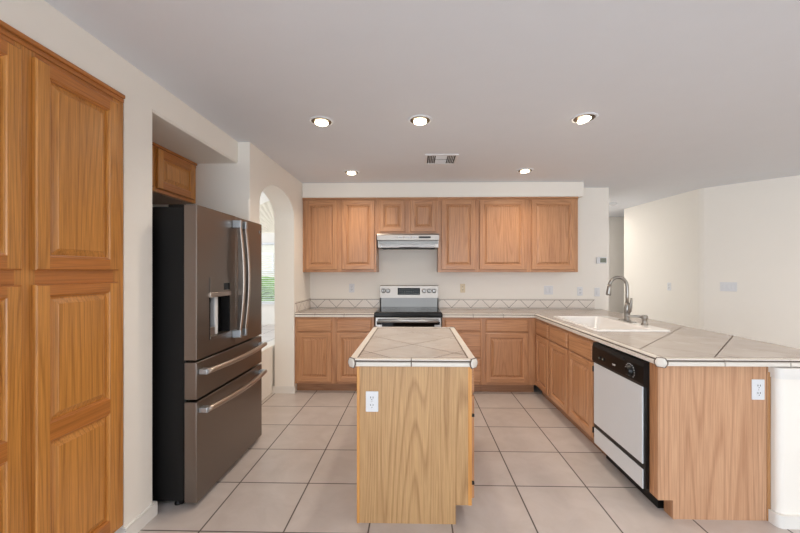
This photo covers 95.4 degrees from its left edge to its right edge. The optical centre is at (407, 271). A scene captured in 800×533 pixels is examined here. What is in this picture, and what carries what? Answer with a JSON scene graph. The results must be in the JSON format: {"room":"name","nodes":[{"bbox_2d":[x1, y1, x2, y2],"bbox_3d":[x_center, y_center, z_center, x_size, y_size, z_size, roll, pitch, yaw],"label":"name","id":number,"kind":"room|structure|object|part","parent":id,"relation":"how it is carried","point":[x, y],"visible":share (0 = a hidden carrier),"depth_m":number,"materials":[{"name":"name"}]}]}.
{"room":"kitchen","nodes":[
{"label":"kitchen","id":0,"kind":"room"},
{"bbox_2d":[0,0,237,532],"bbox_3d":[-1.976,0.150,-0.876,0.889,2.509,7.960,0,0,1],"label":"wall","id":1,"kind":"structure","parent":0,"point":[151,113],"depth_m":1.96,"materials":[{"name":"paint"}]},
{"bbox_2d":[119,501,157,532],"bbox_3d":[-1.604,1.365,1.998,0.303,0.080,0.232,0,0,1],"label":"baseboard","id":2,"kind":"structure","parent":1,"relation":"attached to","point":[151,511],"depth_m":1.99,"materials":[{"name":"paint"}]},
{"bbox_2d":[152,142,196,203],"bbox_3d":[-1.992,-0.749,2.607,0.393,0.346,0.993,0,0,1],"label":"upper cabinet","id":3,"kind":"object","parent":1,"relation":"attached to","point":[173,174],"visible":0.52,"depth_m":2.81,"materials":[{"name":"brown wood"}]},
{"bbox_3d":[-1.811,-0.750,2.368,0.020,0.290,0.433,0,0,1],"label":"door","id":4,"kind":"part","parent":3,"relation":"part of","materials":[{"name":"brown wood"}]},
{"bbox_3d":[-2.011,-0.578,2.608,0.348,0.004,0.985,0,0,1],"label":"underside panel","id":5,"kind":"part","parent":3,"relation":"part of","materials":[{"name":"brown wood"}]},
{"bbox_3d":[-1.809,-0.901,2.603,0.016,0.042,0.993,0,0,1],"label":"crown molding","id":6,"kind":"part","parent":3,"relation":"part of","materials":[{"name":"brown wood"}]},
{"bbox_2d":[153,142,309,391],"bbox_3d":[-1.814,-0.395,4.052,0.989,3.600,1.900,0,0,1],"label":"wall","id":7,"kind":"structure","parent":0,"point":[234,189],"depth_m":4.13,"materials":[{"name":"paint"}]},
{"bbox_2d":[272,386,294,392],"bbox_3d":[-1.447,1.365,3.651,0.264,0.080,1.142,0,0,1],"label":"baseboard","id":8,"kind":"structure","parent":7,"relation":"attached to","point":[275,389],"depth_m":4.21,"materials":[{"name":"paint"}]},
{"bbox_2d":[295,298,310,312],"bbox_3d":[-1.303,0.419,4.548,0.010,0.134,0.604,0,0,1],"label":"backsplash","id":9,"kind":"structure","parent":7,"relation":"attached to","point":[302,305],"depth_m":4.50,"materials":[{"name":"tile"}]},
{"bbox_2d":[260,339,274,400],"bbox_3d":[-1.642,1.130,4.018,0.135,0.550,1.540,0,0,1],"label":"wall","id":10,"kind":"structure","parent":0,"point":[268,352],"depth_m":4.11,"materials":[{"name":"paint"}]},
{"bbox_2d":[260,192,274,324],"bbox_3d":[-3.686,-0.395,9.756,4.490,3.600,0.140,0,0,1],"label":"wall","id":11,"kind":"structure","parent":0,"point":[268,311],"depth_m":9.69,"materials":[{"name":"paint"}]},
{"bbox_2d":[260,201,274,232],"bbox_3d":[-3.432,-1.488,9.698,1.773,0.886,0.028,0,0,1],"label":"shade","id":12,"kind":"object","parent":11,"relation":"attached to","point":[267,220],"visible":0.13,"depth_m":9.70,"materials":[{"name":"beige fabric"}]},
{"bbox_2d":[262,271,274,304],"bbox_3d":[-3.432,0.055,9.710,1.880,1.660,0.160,0,0,1],"label":"window","id":13,"kind":"structure","parent":11,"relation":"in","point":[262,271],"depth_m":9.75,"materials":[{"name":"paint"}]},
{"bbox_2d":[262,243,274,303],"bbox_3d":[-3.433,0.033,9.658,1.760,1.617,0.045,0,0,1],"label":"window blind","id":14,"kind":"object","parent":13,"relation":"attached to","point":[262,243],"visible":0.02,"depth_m":9.66,"materials":[{"name":"white plastic"}]},
{"bbox_2d":[44,0,799,216],"bbox_3d":[2.356,-1.164,1.347,8.150,0.120,12.600,0,0,1],"label":"ceiling","id":15,"kind":"structure","parent":0,"point":[685,95],"depth_m":2.08,"materials":[{"name":"paint"}]},
{"bbox_2d":[309,116,333,126],"bbox_3d":[-0.630,-1.092,2.665,0.180,0.024,0.180,0,0,1],"label":"recessed light","id":16,"kind":"object","parent":15,"relation":"in","point":[320,121],"visible":1,"depth_m":2.64,"materials":[{"name":"paint"}]},
{"bbox_3d":[-0.630,-1.089,2.665,0.096,0.018,0.096,0,0,1],"label":"bulb","id":17,"kind":"part","parent":16,"relation":"part of","materials":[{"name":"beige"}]},
{"bbox_2d":[343,170,359,174],"bbox_3d":[-0.621,-1.092,4.025,0.180,0.024,0.180,0,0,1],"label":"recessed light","id":18,"kind":"object","parent":15,"relation":"in","point":[349,172],"visible":1,"depth_m":4.00,"materials":[{"name":"paint"}]},
{"bbox_2d":[408,115,431,125],"bbox_3d":[0.091,-1.092,2.644,0.180,0.024,0.180,0,0,1],"label":"recessed light","id":19,"kind":"object","parent":15,"relation":"in","point":[419,121],"visible":1,"depth_m":2.62,"materials":[{"name":"paint"}]},
{"bbox_3d":[0.091,-1.089,2.644,0.096,0.018,0.096,0,0,1],"label":"bulb","id":20,"kind":"part","parent":19,"relation":"part of","materials":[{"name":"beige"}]},
{"bbox_2d":[424,154,458,164],"bbox_3d":[0.326,-1.099,3.559,0.316,0.010,0.304,0,0,1],"label":"ceiling vent","id":21,"kind":"object","parent":15,"relation":"in","point":[430,159],"visible":1,"depth_m":3.56,"materials":[{"name":"white plastic"}]},
{"bbox_2d":[516,168,533,172],"bbox_3d":[1.276,-1.091,3.952,0.180,0.026,0.180,0,0,1],"label":"recessed light","id":22,"kind":"object","parent":15,"relation":"in","point":[523,170],"visible":1,"depth_m":3.92,"materials":[{"name":"paint"}]},
{"bbox_2d":[571,112,597,123],"bbox_3d":[1.266,-1.092,2.607,0.180,0.038,0.180,0,0,1],"label":"recessed light","id":23,"kind":"object","parent":15,"relation":"in","point":[588,117],"visible":1,"depth_m":2.59,"materials":[{"name":"paint"}]},
{"bbox_3d":[1.267,-1.092,2.607,0.093,0.038,0.095,0,0,1],"label":"bulb","id":24,"kind":"part","parent":23,"relation":"part of","materials":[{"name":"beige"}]},
{"bbox_2d":[302,182,583,198],"bbox_3d":[0.426,-1.013,4.647,3.464,0.182,0.330,0,0,1],"label":"soffit","id":25,"kind":"structure","parent":0,"point":[432,189],"depth_m":4.48,"materials":[{"name":"paint"}]},
{"bbox_2d":[310,188,623,313],"bbox_3d":[2.388,0.150,5.217,7.861,2.509,4.540,0,0,1],"label":"wall","id":26,"kind":"structure","parent":0,"point":[396,266],"depth_m":4.80,"materials":[{"name":"paint"}]},
{"bbox_2d":[302,198,378,271],"bbox_3d":[-0.845,-0.459,4.675,0.920,0.924,0.330,0,0,1],"label":"upper cabinet","id":27,"kind":"object","parent":26,"relation":"attached to","point":[339,234],"visible":0.99,"depth_m":4.51,"materials":[{"name":"brown wood"}]},
{"bbox_3d":[-1.074,-0.459,4.525,0.398,0.857,0.020,0,0,1],"label":"door","id":28,"kind":"part","parent":27,"relation":"part of","materials":[{"name":"brown wood"}]},
{"bbox_3d":[-0.848,-0.901,4.521,0.920,0.042,0.018,0,0,1],"label":"crown molding","id":29,"kind":"part","parent":27,"relation":"part of","materials":[{"name":"brown wood"}]},
{"bbox_3d":[-0.613,-0.459,4.514,0.405,0.857,0.020,0,0,1],"label":"door","id":30,"kind":"part","parent":27,"relation":"part of","materials":[{"name":"brown wood"}]},
{"bbox_2d":[311,298,379,308],"bbox_3d":[-0.832,0.419,4.834,0.919,0.134,0.010,0,0,1],"label":"backsplash","id":31,"kind":"structure","parent":26,"relation":"attached to","point":[338,303],"depth_m":4.83,"materials":[{"name":"tile"}]},
{"bbox_2d":[349,284,353,291],"bbox_3d":[-0.742,0.215,4.833,0.070,0.115,0.010,0,0,1],"label":"power outlet","id":32,"kind":"object","parent":26,"relation":"attached to","point":[351,286],"visible":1,"depth_m":4.83,"materials":[{"name":"white plastic"}]},
{"bbox_2d":[376,197,437,234],"bbox_3d":[-0.001,-0.692,4.655,0.767,0.458,0.330,0,0,1],"label":"upper cabinet","id":33,"kind":"object","parent":26,"relation":"attached to","point":[394,215],"visible":0.98,"depth_m":4.50,"materials":[{"name":"brown wood"}]},
{"bbox_3d":[-0.192,-0.693,4.505,0.316,0.389,0.020,0,0,1],"label":"door","id":34,"kind":"part","parent":33,"relation":"part of","materials":[{"name":"brown wood"}]},
{"bbox_3d":[-0.004,-0.901,4.502,0.767,0.042,0.018,0,0,1],"label":"crown molding","id":35,"kind":"part","parent":33,"relation":"part of","materials":[{"name":"brown wood"}]},
{"bbox_3d":[0.194,-0.693,4.496,0.316,0.389,0.020,0,0,1],"label":"door","id":36,"kind":"part","parent":33,"relation":"part of","materials":[{"name":"brown wood"}]},
{"bbox_2d":[377,233,438,248],"bbox_3d":[0.010,-0.377,4.589,0.744,0.168,0.461,0,0,1],"label":"range hood","id":37,"kind":"object","parent":26,"relation":"attached to","point":[424,240],"visible":1,"depth_m":4.46,"materials":[{"name":"silver metal"}]},
{"bbox_3d":[0.008,-0.362,4.473,0.730,0.044,0.008,0,0,1],"label":"recess panel","id":38,"kind":"part","parent":37,"relation":"part of","materials":[{"name":"silver metal"}]},
{"bbox_2d":[437,197,476,271],"bbox_3d":[0.623,-0.459,4.641,0.478,0.924,0.330,0,0,1],"label":"upper cabinet","id":39,"kind":"object","parent":26,"relation":"attached to","point":[457,216],"visible":0.99,"depth_m":4.48,"materials":[{"name":"brown wood"}]},
{"bbox_3d":[0.619,-0.901,4.488,0.478,0.042,0.018,0,0,1],"label":"crown molding","id":40,"kind":"part","parent":39,"relation":"part of","materials":[{"name":"brown wood"}]},
{"bbox_2d":[460,284,464,292],"bbox_3d":[0.727,0.215,4.800,0.066,0.115,0.010,0,0,1],"label":"power outlet","id":41,"kind":"object","parent":26,"relation":"attached to","point":[462,286],"visible":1,"depth_m":4.80,"materials":[{"name":"beige plastic"}]},
{"bbox_2d":[477,197,528,271],"bbox_3d":[1.177,-0.459,4.629,0.629,0.924,0.330,0,0,1],"label":"upper cabinet","id":42,"kind":"object","parent":26,"relation":"attached to","point":[502,222],"visible":1,"depth_m":4.47,"materials":[{"name":"brown wood"}]},
{"bbox_3d":[1.173,-0.901,4.476,0.629,0.042,0.018,0,0,1],"label":"crown molding","id":43,"kind":"part","parent":42,"relation":"part of","materials":[{"name":"brown wood"}]},
{"bbox_2d":[439,299,594,308],"bbox_3d":[1.430,0.419,4.783,2.031,0.134,0.010,0,0,1],"label":"backsplash","id":44,"kind":"structure","parent":26,"relation":"attached to","point":[443,303],"depth_m":4.78,"materials":[{"name":"tile"}]},
{"bbox_2d":[544,286,552,294],"bbox_3d":[1.850,0.239,4.774,0.116,0.115,0.012,0,0,1],"label":"light switch","id":45,"kind":"object","parent":26,"relation":"attached to","point":[548,290],"visible":1,"depth_m":4.77,"materials":[{"name":"white plastic"}]},
{"bbox_2d":[528,197,577,271],"bbox_3d":[1.792,-0.459,4.615,0.600,0.924,0.330,0,0,1],"label":"upper cabinet","id":46,"kind":"object","parent":26,"relation":"attached to","point":[552,221],"visible":0.99,"depth_m":4.45,"materials":[{"name":"brown wood"}]},
{"bbox_3d":[1.789,-0.901,4.462,0.600,0.042,0.018,0,0,1],"label":"crown molding","id":47,"kind":"part","parent":46,"relation":"part of","materials":[{"name":"brown wood"}]},
{"bbox_2d":[577,287,582,295],"bbox_3d":[2.258,0.253,4.765,0.070,0.115,0.010,0,0,1],"label":"power outlet","id":48,"kind":"object","parent":26,"relation":"attached to","point":[579,289],"visible":1,"depth_m":4.76,"materials":[{"name":"white plastic"}]},
{"bbox_2d":[594,288,599,295],"bbox_3d":[2.480,0.263,4.759,0.070,0.115,0.012,0,0,1],"label":"light switch","id":49,"kind":"object","parent":26,"relation":"attached to","point":[596,290],"visible":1,"depth_m":4.76,"materials":[{"name":"white plastic"}]},
{"bbox_2d":[596,257,606,263],"bbox_3d":[2.532,-0.151,4.751,0.130,0.084,0.026,0,0,1],"label":"thermostat","id":50,"kind":"object","parent":26,"relation":"attached to","point":[599,260],"visible":1,"depth_m":4.74,"materials":[{"name":"white plastic"}]},
{"bbox_2d":[138,325,799,532],"bbox_3d":[-0.040,1.455,2.652,13.000,0.100,15.100,0,0,1],"label":"floor","id":51,"kind":"structure","parent":0,"point":[535,471],"depth_m":2.44,"materials":[{"name":"tile"}]},
{"bbox_2d":[0,20,124,532],"bbox_3d":[-1.807,0.247,1.412,0.701,2.315,0.942,0,0,1],"label":"pantry cabinet","id":52,"kind":"object","parent":51,"relation":"on","point":[61,126],"visible":1,"depth_m":1.51,"materials":[{"name":"brown wood"}]},
{"bbox_3d":[-1.472,0.665,1.180,0.020,1.229,0.397,0,0,1],"label":"door","id":53,"kind":"part","parent":52,"relation":"part of","materials":[{"name":"brown wood"}]},
{"bbox_3d":[-1.472,-0.425,1.180,0.020,0.836,0.397,0,0,1],"label":"door","id":54,"kind":"part","parent":52,"relation":"part of","materials":[{"name":"brown wood"}]},
{"bbox_3d":[-1.471,-0.889,1.405,0.014,0.042,0.942,0,0,1],"label":"crown molding","id":55,"kind":"part","parent":52,"relation":"part of","materials":[{"name":"brown wood"}]},
{"bbox_3d":[-1.462,0.665,1.627,0.020,1.229,0.397,0,0,1],"label":"door","id":56,"kind":"part","parent":52,"relation":"part of","materials":[{"name":"brown wood"}]},
{"bbox_3d":[-1.462,-0.425,1.627,0.020,0.836,0.397,0,0,1],"label":"door","id":57,"kind":"part","parent":52,"relation":"part of","materials":[{"name":"brown wood"}]},
{"bbox_2d":[152,204,266,504],"bbox_3d":[-1.624,0.499,2.622,0.955,1.812,0.914,0,0,1],"label":"refrigerator","id":58,"kind":"object","parent":51,"relation":"on","point":[207,373],"visible":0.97,"depth_m":2.20,"materials":[{"name":"grey metal"}]},
{"bbox_3d":[-1.225,0.600,2.201,0.053,0.032,0.048,0,0,1],"label":"handle mount","id":59,"kind":"part","parent":58,"relation":"part of","materials":[{"name":"silver metal"}]},
{"bbox_3d":[-1.225,0.830,2.201,0.053,0.032,0.048,0,0,1],"label":"handle mount","id":60,"kind":"part","parent":58,"relation":"part of","materials":[{"name":"silver metal"}]},
{"bbox_3d":[-1.283,0.062,2.394,0.074,0.925,0.472,0,0,1],"label":"door","id":61,"kind":"part","parent":58,"relation":"part of","materials":[{"name":"brown metal"}]},
{"bbox_3d":[-1.241,0.083,2.416,0.005,0.097,0.252,0,0,1],"label":"dispenser panel","id":62,"kind":"part","parent":58,"relation":"part of","materials":[{"name":"silver metal"}]},
{"bbox_3d":[-1.278,1.075,2.615,0.074,0.600,0.914,0,0,1],"label":"freezer drawer","id":63,"kind":"part","parent":58,"relation":"part of","materials":[{"name":"silver metal"}]},
{"bbox_3d":[-1.278,0.649,2.615,0.074,0.221,0.914,0,0,1],"label":"freezer drawer","id":64,"kind":"part","parent":58,"relation":"part of","materials":[{"name":"silver metal"}]},
{"bbox_3d":[-1.182,0.830,2.612,0.072,0.033,0.849,0,0,1],"label":"handle","id":65,"kind":"part","parent":58,"relation":"part of","materials":[{"name":"metal"}]},
{"bbox_3d":[-1.182,0.600,2.612,0.072,0.033,0.849,0,0,1],"label":"handle","id":66,"kind":"part","parent":58,"relation":"part of","materials":[{"name":"metal"}]},
{"bbox_3d":[-1.212,-0.340,2.590,0.061,0.056,0.027,0,0,1],"label":"handle mount","id":67,"kind":"part","parent":58,"relation":"part of","materials":[{"name":"silver metal"}]},
{"bbox_3d":[-1.212,0.440,2.590,0.061,0.056,0.027,0,0,1],"label":"handle mount","id":68,"kind":"part","parent":58,"relation":"part of","materials":[{"name":"silver metal"}]},
{"bbox_3d":[-1.184,0.050,2.589,0.056,0.800,0.025,0,0,1],"label":"handle","id":69,"kind":"part","parent":58,"relation":"part of","materials":[{"name":"metal"}]},
{"bbox_3d":[-1.210,-0.340,2.670,0.061,0.056,0.027,0,0,1],"label":"handle mount","id":70,"kind":"part","parent":58,"relation":"part of","materials":[{"name":"silver metal"}]},
{"bbox_3d":[-1.210,0.440,2.670,0.061,0.056,0.027,0,0,1],"label":"handle mount","id":71,"kind":"part","parent":58,"relation":"part of","materials":[{"name":"silver metal"}]},
{"bbox_3d":[-1.182,0.050,2.669,0.056,0.800,0.025,0,0,1],"label":"handle","id":72,"kind":"part","parent":58,"relation":"part of","materials":[{"name":"metal"}]},
{"bbox_3d":[-1.273,0.062,2.853,0.074,0.925,0.438,0,0,1],"label":"door","id":73,"kind":"part","parent":58,"relation":"part of","materials":[{"name":"silver metal"}]},
{"bbox_2d":[295,317,374,390],"bbox_3d":[-0.845,0.966,4.527,0.926,0.878,0.626,0,0,1],"label":"base cabinet","id":74,"kind":"object","parent":51,"relation":"on","point":[324,346],"visible":0.82,"depth_m":4.22,"materials":[{"name":"brown wood"}]},
{"bbox_3d":[-1.085,0.620,4.229,0.400,0.143,0.020,0,0,1],"label":"drawer","id":75,"kind":"part","parent":74,"relation":"part of","materials":[{"name":"brown wood"}]},
{"bbox_3d":[-1.085,0.991,4.229,0.400,0.570,0.020,0,0,1],"label":"door","id":76,"kind":"part","parent":74,"relation":"part of","materials":[{"name":"brown wood"}]},
{"bbox_2d":[295,298,379,316],"bbox_3d":[-0.843,0.439,4.526,0.929,0.174,0.627,0,0,1],"label":"countertop","id":77,"kind":"structure","parent":74,"relation":"on","point":[311,307],"depth_m":4.79,"materials":[{"name":"tile"}]},
{"bbox_3d":[-0.621,0.991,4.218,0.403,0.570,0.020,0,0,1],"label":"door","id":78,"kind":"part","parent":74,"relation":"part of","materials":[{"name":"brown wood"}]},
{"bbox_3d":[-0.621,0.620,4.218,0.403,0.143,0.020,0,0,1],"label":"drawer","id":79,"kind":"part","parent":74,"relation":"part of","materials":[{"name":"brown wood"}]},
{"bbox_2d":[374,285,441,326],"bbox_3d":[0.014,0.789,4.459,0.778,1.231,0.714,0,0,1],"label":"range","id":80,"kind":"object","parent":51,"relation":"on","point":[400,305],"visible":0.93,"depth_m":4.69,"materials":[{"name":"silver metal"}]},
{"bbox_2d":[374,307,441,316],"bbox_3d":[0.014,0.487,4.468,0.778,0.058,0.634,0,0,1],"label":"cooktop","id":81,"kind":"object","parent":80,"relation":"in","point":[382,311],"depth_m":4.16,"materials":[{"name":"black glass"}]},
{"bbox_3d":[0.007,0.863,4.181,0.750,0.684,0.049,0,0,1],"label":"oven door","id":82,"kind":"part","parent":80,"relation":"part of","materials":[{"name":"silver metal"}]},
{"bbox_3d":[0.006,0.557,4.131,0.690,0.037,0.059,0,0,1],"label":"handle","id":83,"kind":"part","parent":80,"relation":"part of","materials":[{"name":"silver metal"}]},
{"bbox_3d":[0.021,0.318,4.776,0.762,0.288,0.080,0,0,1],"label":"control panel","id":84,"kind":"part","parent":80,"relation":"part of","materials":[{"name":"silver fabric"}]},
{"bbox_3d":[0.021,0.425,4.801,0.746,0.180,0.030,0,0,1],"label":"vent panel","id":85,"kind":"part","parent":80,"relation":"part of","materials":[{"name":"silver metal"}]},
{"bbox_2d":[357,366,474,523],"bbox_3d":[0.059,0.965,2.600,0.661,0.879,1.149,0,0,1],"label":"kitchen island","id":86,"kind":"object","parent":51,"relation":"on","point":[415,454],"visible":0.8,"depth_m":2.03,"materials":[{"name":"brown wood"}]},
{"bbox_3d":[-0.276,0.965,2.041,0.016,0.879,0.016,0,0,1],"label":"corner molding","id":87,"kind":"part","parent":86,"relation":"part of","materials":[{"name":"brown wood"}]},
{"bbox_2d":[366,391,377,411],"bbox_3d":[-0.199,0.724,2.030,0.070,0.115,0.010,0,0,1],"label":"power outlet","id":88,"kind":"object","parent":86,"relation":"attached to","point":[371,396],"visible":1,"depth_m":2.03,"materials":[{"name":"white plastic"}]},
{"bbox_2d":[369,395,374,400],"bbox_3d":[-0.199,0.703,2.027,0.033,0.033,0.004,0,0,1],"label":"receptacle","id":89,"kind":"object","parent":88,"relation":"attached to","point":[371,397],"depth_m":2.03,"materials":[{"name":"white plastic"}]},
{"bbox_2d":[348,326,477,368],"bbox_3d":[0.041,0.506,2.607,0.730,0.055,1.218,0,0,1],"label":"island countertop","id":90,"kind":"structure","parent":86,"relation":"on","point":[383,346],"depth_m":2.25,"materials":[{"name":"tile"}]},
{"bbox_3d":[0.360,0.912,2.594,0.020,0.772,1.147,0,0,1],"label":"frame","id":91,"kind":"part","parent":86,"relation":"part of","materials":[{"name":"brown wood"}]},
{"bbox_3d":[0.373,0.617,2.315,0.020,0.145,0.525,0,0,1],"label":"drawer","id":92,"kind":"part","parent":86,"relation":"part of","materials":[{"name":"brown wood"}]},
{"bbox_3d":[0.373,0.989,2.315,0.020,0.575,0.525,0,0,1],"label":"door","id":93,"kind":"part","parent":86,"relation":"part of","materials":[{"name":"brown wood"}]},
{"bbox_2d":[441,317,482,391],"bbox_3d":[0.642,0.966,4.493,0.468,0.878,0.626,0,0,1],"label":"base cabinet","id":94,"kind":"object","parent":51,"relation":"on","point":[470,330],"visible":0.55,"depth_m":4.18,"materials":[{"name":"brown wood"}]},
{"bbox_3d":[0.636,0.615,4.190,0.410,0.133,0.020,0,0,1],"label":"drawer","id":95,"kind":"part","parent":94,"relation":"part of","materials":[{"name":"brown wood"}]},
{"bbox_3d":[0.636,0.839,4.190,0.410,0.290,0.020,0,0,1],"label":"drawer","id":96,"kind":"part","parent":94,"relation":"part of","materials":[{"name":"brown wood"}]},
{"bbox_3d":[0.636,1.138,4.190,0.410,0.279,0.020,0,0,1],"label":"drawer","id":97,"kind":"part","parent":94,"relation":"part of","materials":[{"name":"brown wood"}]},
{"bbox_2d":[482,318,535,391],"bbox_3d":[1.178,0.966,4.481,0.603,0.878,0.626,0,0,1],"label":"base cabinet","id":98,"kind":"object","parent":51,"relation":"on","point":[509,344],"visible":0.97,"depth_m":4.17,"materials":[{"name":"brown wood"}]},
{"bbox_3d":[1.141,0.618,4.179,0.484,0.143,0.020,0,0,1],"label":"drawer","id":99,"kind":"part","parent":98,"relation":"part of","materials":[{"name":"brown wood"}]},
{"bbox_3d":[1.141,0.987,4.179,0.484,0.569,0.020,0,0,1],"label":"door","id":100,"kind":"part","parent":98,"relation":"part of","materials":[{"name":"brown wood"}]},
{"bbox_2d":[536,318,605,455],"bbox_3d":[1.747,0.966,3.471,0.621,0.878,1.405,0,0,1],"label":"base cabinet","id":101,"kind":"object","parent":51,"relation":"on","point":[564,362],"visible":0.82,"depth_m":3.28,"materials":[{"name":"brown wood"}]},
{"bbox_3d":[1.457,0.991,3.940,0.020,0.572,0.371,0,0,1],"label":"door","id":102,"kind":"part","parent":101,"relation":"part of","materials":[{"name":"brown wood"}]},
{"bbox_3d":[1.447,0.989,3.493,0.020,0.576,0.427,0,0,1],"label":"door","id":103,"kind":"part","parent":101,"relation":"part of","materials":[{"name":"brown wood"}]},
{"bbox_3d":[1.436,0.989,3.023,0.020,0.576,0.435,0,0,1],"label":"door","id":104,"kind":"part","parent":101,"relation":"part of","materials":[{"name":"brown wood"}]},
{"bbox_2d":[439,299,799,367],"bbox_3d":[1.448,0.443,3.398,2.130,0.182,2.778,0,0,1],"label":"countertop","id":105,"kind":"structure","parent":101,"relation":"on","point":[683,345],"depth_m":2.70,"materials":[{"name":"tile"}]},
{"bbox_2d":[553,316,669,331],"bbox_3d":[1.858,0.572,3.444,0.610,0.197,0.965,0,0,1],"label":"sink","id":106,"kind":"object","parent":105,"relation":"in","point":[596,323],"visible":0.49,"depth_m":3.56,"materials":[{"name":"white ceramic"}]},
{"bbox_2d":[627,315,648,324],"bbox_3d":[2.070,0.431,3.275,0.166,0.086,0.060,0,0,24],"label":"soap dispenser","id":107,"kind":"object","parent":106,"relation":"on","point":[644,318],"visible":1,"depth_m":3.24,"materials":[{"name":"silver metal"}]},
{"bbox_2d":[606,276,636,322],"bbox_3d":[2.029,0.255,3.505,0.233,0.438,0.250,0,0,1],"label":"kitchen faucet","id":108,"kind":"object","parent":105,"relation":"on","point":[628,306],"visible":0.99,"depth_m":3.49,"materials":[{"name":"silver metal"}]},
{"bbox_3d":[2.031,0.180,3.505,0.199,0.288,0.031,0,0,1],"label":"spout","id":109,"kind":"part","parent":108,"relation":"part of","materials":[{"name":"silver metal"}]},
{"bbox_3d":[2.114,0.325,3.465,0.035,0.154,0.058,0,0,1],"label":"handle","id":110,"kind":"part","parent":108,"relation":"part of","materials":[{"name":"silver metal"}]},
{"bbox_2d":[592,342,663,507],"bbox_3d":[1.696,0.969,2.452,0.646,0.872,0.623,0,0,1],"label":"dishwasher","id":111,"kind":"object","parent":51,"relation":"on","point":[621,379],"visible":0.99,"depth_m":2.36,"materials":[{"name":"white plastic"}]},
{"bbox_3d":[1.409,0.914,2.461,0.009,0.458,0.589,0,0,1],"label":"door","id":112,"kind":"part","parent":111,"relation":"part of","materials":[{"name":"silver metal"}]},
{"bbox_3d":[1.409,1.235,2.461,0.007,0.116,0.589,0,0,1],"label":"kick panel","id":113,"kind":"part","parent":111,"relation":"part of","materials":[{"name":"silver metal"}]},
{"bbox_3d":[1.415,0.608,2.458,0.037,0.150,0.623,0,0,1],"label":"control panel","id":114,"kind":"part","parent":111,"relation":"part of","materials":[{"name":"black plastic"}]},
{"bbox_3d":[1.423,0.984,2.458,0.022,0.602,0.623,0,0,1],"label":"door frame","id":115,"kind":"part","parent":111,"relation":"part of","materials":[{"name":"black metal"}]},
{"bbox_3d":[1.382,0.620,2.282,0.027,0.068,0.068,0,0,1],"label":"knob","id":116,"kind":"part","parent":111,"relation":"part of","materials":[{"name":"black plastic"}]},
{"bbox_2d":[650,362,770,520],"bbox_3d":[1.737,0.966,2.097,0.622,0.878,0.083,0,0,1],"label":"peninsula end panel","id":117,"kind":"object","parent":51,"relation":"on","point":[710,442],"visible":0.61,"depth_m":2.06,"materials":[{"name":"brown wood"}]},
{"bbox_2d":[752,379,764,399],"bbox_3d":[1.978,0.664,2.051,0.070,0.115,0.010,0,0,1],"label":"power outlet","id":118,"kind":"object","parent":117,"relation":"attached to","point":[758,385],"visible":1,"depth_m":2.05,"materials":[{"name":"white plastic"}]},
{"bbox_2d":[756,383,761,388],"bbox_3d":[1.978,0.643,2.048,0.033,0.033,0.004,0,0,1],"label":"receptacle","id":119,"kind":"object","parent":118,"relation":"attached to","point":[758,385],"depth_m":2.05,"materials":[{"name":"white plastic"}]},
{"bbox_3d":[2.037,0.967,2.051,0.020,0.875,0.006,0,0,1],"label":"corner molding","id":120,"kind":"part","parent":117,"relation":"part of","materials":[{"name":"wood"}]},
{"bbox_2d":[624,175,799,348],"bbox_3d":[4.513,0.150,4.474,0.800,2.509,4.041,0,0,-28],"label":"wall","id":121,"kind":"structure","parent":0,"point":[747,234],"depth_m":4.64,"materials":[{"name":"paint"}]},
{"bbox_2d":[720,282,736,291],"bbox_3d":[4.054,0.188,4.598,0.012,0.115,0.163,0,0,-42],"label":"light switch","id":122,"kind":"object","parent":121,"relation":"attached to","point":[724,286],"visible":1,"depth_m":4.59,"materials":[{"name":"white plastic"}]},
{"bbox_2d":[771,377,799,514],"bbox_3d":[2.234,0.967,3.385,0.307,0.876,2.769,0,0,1],"label":"wall","id":123,"kind":"structure","parent":0,"point":[785,394],"depth_m":2.00,"materials":[{"name":"paint"}]},
{"bbox_2d":[768,509,799,528],"bbox_3d":[2.209,1.370,2.267,0.345,0.070,0.568,0,0,1],"label":"baseboard","id":124,"kind":"structure","parent":123,"relation":"attached to","point":[783,521],"depth_m":1.99,"materials":[{"name":"paint"}]},
{"bbox_2d":[768,367,799,379],"bbox_3d":[2.209,0.559,2.267,0.345,0.062,0.568,0,0,1],"label":"trim","id":125,"kind":"structure","parent":123,"relation":"attached to","point":[787,373],"depth_m":1.99,"materials":[{"name":"paint"}]},
{"label":"outside","id":126,"kind":"structure","parent":0,"visible":0},
{"bbox_3d":[-3.548,1.615,20.035,24.000,0.180,20.100,0,0,1],"label":"lawn","id":127,"kind":"structure","parent":126,"visible":0},
{"bbox_2d":[262,277,274,300],"bbox_3d":[-6.269,0.948,13.747,7.871,1.630,1.512,0,0,1],"label":"hedge","id":128,"kind":"object","parent":127,"relation":"on","point":[268,289],"visible":0.04,"depth_m":13.11,"materials":[{"name":"green plant"}]},
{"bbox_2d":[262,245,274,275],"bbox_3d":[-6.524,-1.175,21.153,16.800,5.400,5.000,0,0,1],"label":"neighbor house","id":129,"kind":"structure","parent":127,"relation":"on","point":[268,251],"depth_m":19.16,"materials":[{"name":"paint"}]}
]}

